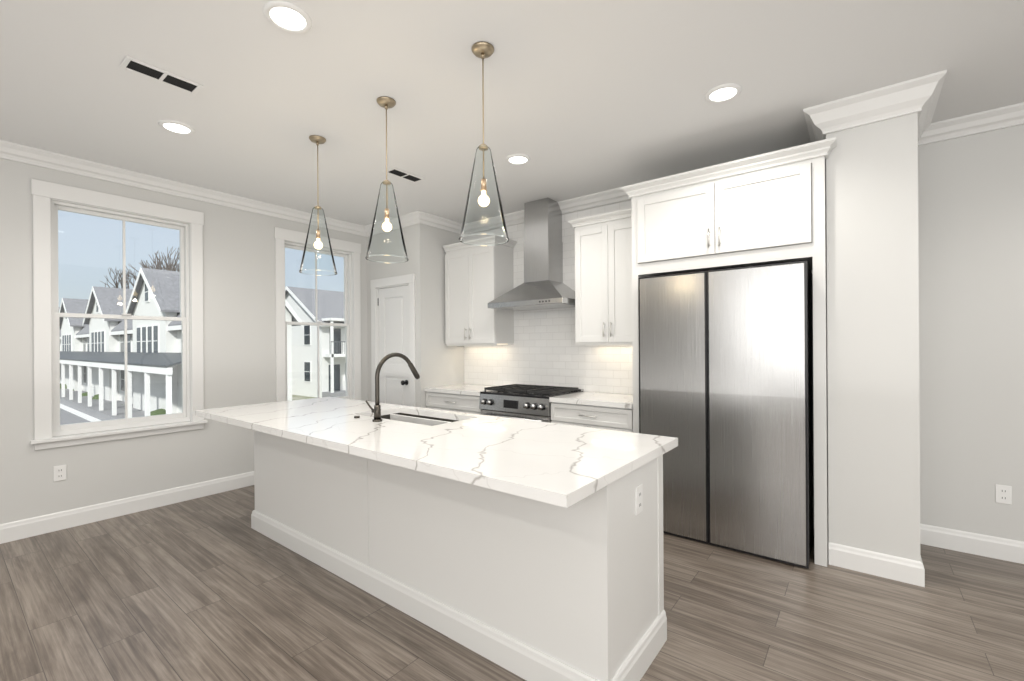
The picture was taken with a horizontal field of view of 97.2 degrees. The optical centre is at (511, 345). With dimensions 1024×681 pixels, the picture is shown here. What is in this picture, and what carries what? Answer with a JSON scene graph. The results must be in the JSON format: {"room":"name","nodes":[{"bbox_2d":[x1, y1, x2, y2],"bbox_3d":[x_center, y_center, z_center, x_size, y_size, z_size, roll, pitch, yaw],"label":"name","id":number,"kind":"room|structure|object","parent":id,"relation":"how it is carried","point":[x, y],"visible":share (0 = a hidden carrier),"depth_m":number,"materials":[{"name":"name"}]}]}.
{"room":"kitchen","nodes":[
{"label":"kitchen","id":0,"kind":"room"},
{"bbox_2d":[0,485,1023,680],"bbox_3d":[-0.470,1.416,0.365,8.800,0.060,8.690,0,0,38],"label":"floor","id":1,"kind":"structure","parent":0,"point":[215,587],"depth_m":2.30,"materials":[{"name":"brown wood"}]},
{"bbox_2d":[219,421,670,680],"bbox_3d":[-0.694,0.948,2.717,2.976,0.880,0.831,0,0,38],"label":"kitchen island","id":2,"kind":"object","parent":1,"relation":"on","point":[528,550],"depth_m":2.03,"materials":[{"name":"white"}]},
{"bbox_2d":[195,397,677,508],"bbox_3d":[-0.764,0.488,2.797,3.192,0.040,1.068,0,0,38],"label":"island countertop","id":3,"kind":"structure","parent":2,"relation":"on","point":[549,463],"depth_m":2.14,"materials":[{"name":"white stone"}]},
{"bbox_2d":[363,353,419,420],"bbox_3d":[-0.762,0.256,2.936,0.110,0.424,0.373,0,0,38],"label":"faucet","id":4,"kind":"object","parent":3,"relation":"on","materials":[{"name":"black metal"}]},
{"bbox_2d":[367,409,466,424],"bbox_3d":[-0.655,0.627,3.022,0.824,0.264,0.425,0,0,38],"label":"sink","id":5,"kind":"object","parent":3,"relation":"in","point":[400,414],"depth_m":3.21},
{"bbox_2d":[425,384,493,413],"bbox_3d":[-0.458,0.926,5.029,0.824,0.920,0.653,0,0,38],"label":"base cabinet","id":6,"kind":"object","parent":1,"relation":"on","point":[464,398],"visible":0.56,"depth_m":4.82,"materials":[{"name":"white wood"}]},
{"bbox_2d":[479,384,583,422],"bbox_3d":[0.184,0.901,4.507,0.825,0.962,0.690,0,0,38],"label":"range","id":7,"kind":"object","parent":1,"relation":"on","point":[524,402],"visible":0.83,"depth_m":4.30,"materials":[{"name":"silver metal"}]},
{"bbox_2d":[549,391,632,431],"bbox_3d":[0.829,0.918,4.032,0.769,0.920,0.653,0,0,38],"label":"base cabinet","id":8,"kind":"object","parent":1,"relation":"on","point":[608,411],"visible":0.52,"depth_m":3.82,"materials":[{"name":"white wood"}]},
{"bbox_2d":[638,261,813,568],"bbox_3d":[1.598,0.428,3.374,1.084,1.890,0.746,0,0,38],"label":"fridge","id":9,"kind":"object","parent":1,"relation":"on","point":[726,378],"visible":0.92,"depth_m":3.01,"materials":[{"name":"silver metal"}]},
{"bbox_2d":[0,112,1023,560],"bbox_3d":[-0.480,-0.039,0.365,8.800,2.850,8.690,0,0,38],"label":"wall","id":10,"kind":"structure","parent":0,"point":[926,334],"depth_m":3.00,"materials":[{"name":"white paint"}]},
{"bbox_2d":[53,465,66,481],"bbox_3d":[-3.453,0.973,3.450,0.008,0.116,0.072,0,0,38],"label":"electrical outlet","id":11,"kind":"object","parent":10,"relation":"attached to","point":[60,473],"visible":1,"depth_m":3.45,"materials":[{"name":"white plastic"}]},
{"bbox_2d":[30,179,207,449],"bbox_3d":[-3.259,-0.231,3.810,0.212,2.006,1.130,0,0,38],"label":"window","id":12,"kind":"structure","parent":10,"relation":"in","point":[50,199],"depth_m":3.69,"materials":[{"name":"white wood"}]},
{"bbox_2d":[0,471,254,543],"bbox_3d":[-4.081,1.342,2.620,0.030,0.135,7.530,0,0,38],"label":"baseboard","id":13,"kind":"structure","parent":10,"relation":"attached to","point":[25,528],"depth_m":3.70,"materials":[{"name":"white wood"}]},
{"bbox_2d":[0,140,363,235],"bbox_3d":[-4.075,-1.387,2.602,0.090,0.105,7.530,0,0,38],"label":"crown molding","id":14,"kind":"structure","parent":10,"relation":"attached to","point":[11,151],"depth_m":3.89,"materials":[{"name":"white wood"}]},
{"bbox_2d":[274,227,360,401],"bbox_3d":[-2.213,-0.238,5.159,0.212,2.006,1.050,0,0,38],"label":"window","id":15,"kind":"structure","parent":10,"relation":"in","point":[349,252],"depth_m":5.18,"materials":[{"name":"white wood"}]},
{"bbox_2d":[370,274,415,406],"bbox_3d":[-1.379,0.294,5.315,0.808,2.195,0.166,0,0,38],"label":"pantry door","id":16,"kind":"structure","parent":10,"relation":"in","point":[392,314],"depth_m":5.30,"materials":[{"name":"white wood"}]},
{"bbox_2d":[364,210,427,236],"bbox_3d":[-1.357,-1.405,5.202,0.960,0.105,0.090,0,0,38],"label":"crown molding","id":17,"kind":"structure","parent":10,"relation":"attached to","point":[412,218],"depth_m":5.11,"materials":[{"name":"white wood"}]},
{"bbox_2d":[420,213,463,233],"bbox_3d":[-0.802,-1.408,5.208,0.090,0.105,0.600,0,0,38],"label":"crown molding","id":18,"kind":"structure","parent":10,"relation":"attached to","point":[435,221],"depth_m":5.21,"materials":[{"name":"white wood"}]},
{"bbox_2d":[443,235,516,345],"bbox_3d":[-0.372,-0.580,5.132,0.795,1.160,0.374,0,0,38],"label":"upper cabinet","id":19,"kind":"object","parent":10,"relation":"attached to","point":[479,278],"visible":0.96,"depth_m":4.98,"materials":[{"name":"white wood"}]},
{"bbox_2d":[488,198,574,310],"bbox_3d":[0.252,-0.925,4.565,0.900,1.081,0.502,0,0,38],"label":"range hood","id":20,"kind":"object","parent":10,"relation":"attached to","point":[543,286],"visible":0.98,"depth_m":4.53,"materials":[{"name":"silver metal"}]},
{"bbox_2d":[463,201,632,393],"bbox_3d":[0.370,-0.446,4.802,2.424,1.811,0.008,0,0,38],"label":"backsplash","id":21,"kind":"structure","parent":10,"relation":"attached to","point":[544,349],"depth_m":4.76,"materials":[{"name":"tile"}]},
{"bbox_2d":[568,208,631,344],"bbox_3d":[0.922,-0.588,4.128,0.721,1.160,0.374,0,0,38],"label":"upper cabinet","id":22,"kind":"object","parent":10,"relation":"attached to","point":[603,278],"visible":0.79,"depth_m":4.01,"materials":[{"name":"white wood"}]},
{"bbox_2d":[463,145,798,234],"bbox_3d":[0.835,-1.397,4.382,3.690,0.150,0.100,0,0,38],"label":"crown molding","id":23,"kind":"structure","parent":10,"relation":"attached to","point":[615,195],"depth_m":4.56,"materials":[{"name":"white wood"}]},
{"bbox_2d":[633,142,820,276],"bbox_3d":[1.621,-0.905,3.425,1.140,0.695,0.648,0,0,38],"label":"upper cabinet","id":24,"kind":"object","parent":10,"relation":"attached to","point":[764,209],"depth_m":3.11,"materials":[{"name":"white wood"}]},
{"bbox_2d":[802,102,827,144],"bbox_3d":[2.041,-1.405,3.016,0.110,0.150,0.580,0,0,38],"label":"crown molding","id":25,"kind":"structure","parent":10,"relation":"attached to","point":[816,117],"depth_m":2.82,"materials":[{"name":"white wood"}]},
{"bbox_2d":[828,542,915,584],"bbox_3d":[2.153,1.301,2.705,0.420,0.135,0.016,0,0,38],"label":"baseboard","id":26,"kind":"structure","parent":10,"relation":"attached to","point":[904,570],"depth_m":2.69,"materials":[{"name":"white wood"}]},
{"bbox_2d":[828,78,915,133],"bbox_3d":[2.119,-1.405,2.659,0.390,0.150,0.110,0,0,38],"label":"crown molding","id":27,"kind":"structure","parent":10,"relation":"attached to","point":[898,99],"depth_m":2.65,"materials":[{"name":"white wood"}]},
{"bbox_2d":[916,539,924,586],"bbox_3d":[2.551,1.298,2.846,0.016,0.135,0.726,0,0,38],"label":"baseboard","id":28,"kind":"structure","parent":10,"relation":"attached to","point":[920,571],"depth_m":2.57,"materials":[{"name":"white wood"}]},
{"bbox_2d":[916,70,946,145],"bbox_3d":[2.514,-1.408,2.745,0.110,0.150,0.730,0,0,38],"label":"crown molding","id":29,"kind":"structure","parent":10,"relation":"attached to","point":[920,95],"depth_m":2.60,"materials":[{"name":"white wood"}]},
{"bbox_2d":[920,524,1023,563],"bbox_3d":[4.114,1.288,2.109,3.390,0.135,0.016,0,0,38],"label":"baseboard","id":30,"kind":"structure","parent":10,"relation":"attached to","point":[1010,550],"depth_m":2.95,"materials":[{"name":"white wood"}]},
{"bbox_2d":[936,102,1023,141],"bbox_3d":[4.067,-1.418,2.072,3.390,0.150,0.110,0,0,38],"label":"crown molding","id":31,"kind":"structure","parent":10,"relation":"attached to","point":[1011,115],"depth_m":2.89,"materials":[{"name":"white wood"}]},
{"bbox_2d":[995,484,1011,504],"bbox_3d":[3.129,0.947,2.874,0.072,0.116,0.008,0,0,38],"label":"electrical outlet","id":32,"kind":"object","parent":10,"relation":"attached to","point":[1003,493],"visible":1,"depth_m":2.87,"materials":[{"name":"white plastic"}]},
{"bbox_2d":[0,0,1023,225],"bbox_3d":[-0.489,-1.504,0.365,8.800,0.080,8.690,0,0,38],"label":"ceiling","id":33,"kind":"structure","parent":0,"point":[584,97],"depth_m":2.53,"materials":[{"name":"white paint"}]},
{"bbox_2d":[119,56,203,94],"bbox_3d":[-1.882,-1.447,2.435,0.140,0.014,0.335,0,0,38],"label":"ceiling vent","id":34,"kind":"object","parent":33,"relation":"in","point":[136,66],"visible":1,"depth_m":2.42,"materials":[{"name":"white"}]},
{"bbox_2d":[158,120,194,134],"bbox_3d":[-2.225,-1.446,2.998,0.196,0.012,0.196,0,0,38],"label":"recessed light","id":35,"kind":"object","parent":33,"relation":"in","point":[176,127],"visible":0.96,"depth_m":2.99,"materials":[{"name":"white plastic"}]},
{"bbox_2d":[263,0,311,32],"bbox_3d":[-0.995,-1.454,2.006,0.196,0.012,0.196,0,0,38],"label":"recessed light","id":36,"kind":"object","parent":33,"relation":"in","point":[287,16],"visible":1,"depth_m":1.99,"materials":[{"name":"white plastic"}]},
{"bbox_2d":[299,135,336,275],"bbox_3d":[-1.366,-0.985,3.180,0.250,0.945,0.250,0,0,38],"label":"pendant light","id":37,"kind":"object","parent":33,"relation":"hanging from","point":[317,140],"visible":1,"depth_m":3.18,"materials":[{"name":"clear glass"}]},
{"bbox_2d":[365,96,408,262],"bbox_3d":[-0.750,-0.989,2.702,0.250,0.945,0.250,0,0,38],"label":"pendant light","id":38,"kind":"object","parent":33,"relation":"hanging from","point":[386,103],"visible":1,"depth_m":2.70,"materials":[{"name":"clear glass"}]},
{"bbox_2d":[384,167,424,182],"bbox_3d":[-0.916,-1.453,3.865,0.140,0.014,0.335,0,0,38],"label":"ceiling vent","id":39,"kind":"object","parent":33,"relation":"in","point":[402,174],"visible":0.96,"depth_m":3.85,"materials":[{"name":"white"}]},
{"bbox_2d":[459,41,508,245],"bbox_3d":[-0.141,-0.993,2.230,0.250,0.945,0.250,0,0,38],"label":"pendant light","id":40,"kind":"object","parent":33,"relation":"hanging from","point":[482,50],"visible":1,"depth_m":2.23,"materials":[{"name":"clear glass"}]},
{"bbox_2d":[506,154,530,164],"bbox_3d":[0.048,-1.460,3.548,0.196,0.012,0.196,0,0,38],"label":"recessed light","id":41,"kind":"object","parent":33,"relation":"in","point":[517,159],"visible":0.98,"depth_m":3.54,"materials":[{"name":"white plastic"}]},
{"bbox_2d":[705,83,741,102],"bbox_3d":[1.232,-1.468,2.635,0.196,0.012,0.196,0,0,38],"label":"recessed light","id":42,"kind":"object","parent":33,"relation":"in","point":[723,93],"visible":1,"depth_m":2.62,"materials":[{"name":"white plastic"}]},
{"label":"outside","id":43,"kind":"structure","parent":0,"visible":0},
{"bbox_2d":[60,395,316,424],"bbox_3d":[-48.908,4.621,75.897,159.350,0.360,220.000,0,0,38],"label":"ground","id":44,"kind":"structure","parent":43,"point":[74,417],"depth_m":27.77,"materials":[{"name":"grey concrete"}]},
{"bbox_2d":[104,247,179,288],"bbox_3d":[-43.439,-4.391,60.970,52.535,17.711,12.107,0,0,41],"label":"trees","id":45,"kind":"object","parent":44,"relation":"on","point":[170,265],"depth_m":56.38,"materials":[{"name":"brown plant"}]},
{"bbox_2d":[59,267,345,420],"bbox_3d":[-50.957,-0.256,58.385,108.420,9.540,38.952,0,0,38],"label":"houses","id":46,"kind":"structure","parent":44,"relation":"on","point":[160,345],"depth_m":31.61,"materials":[{"name":"white"}]}
]}

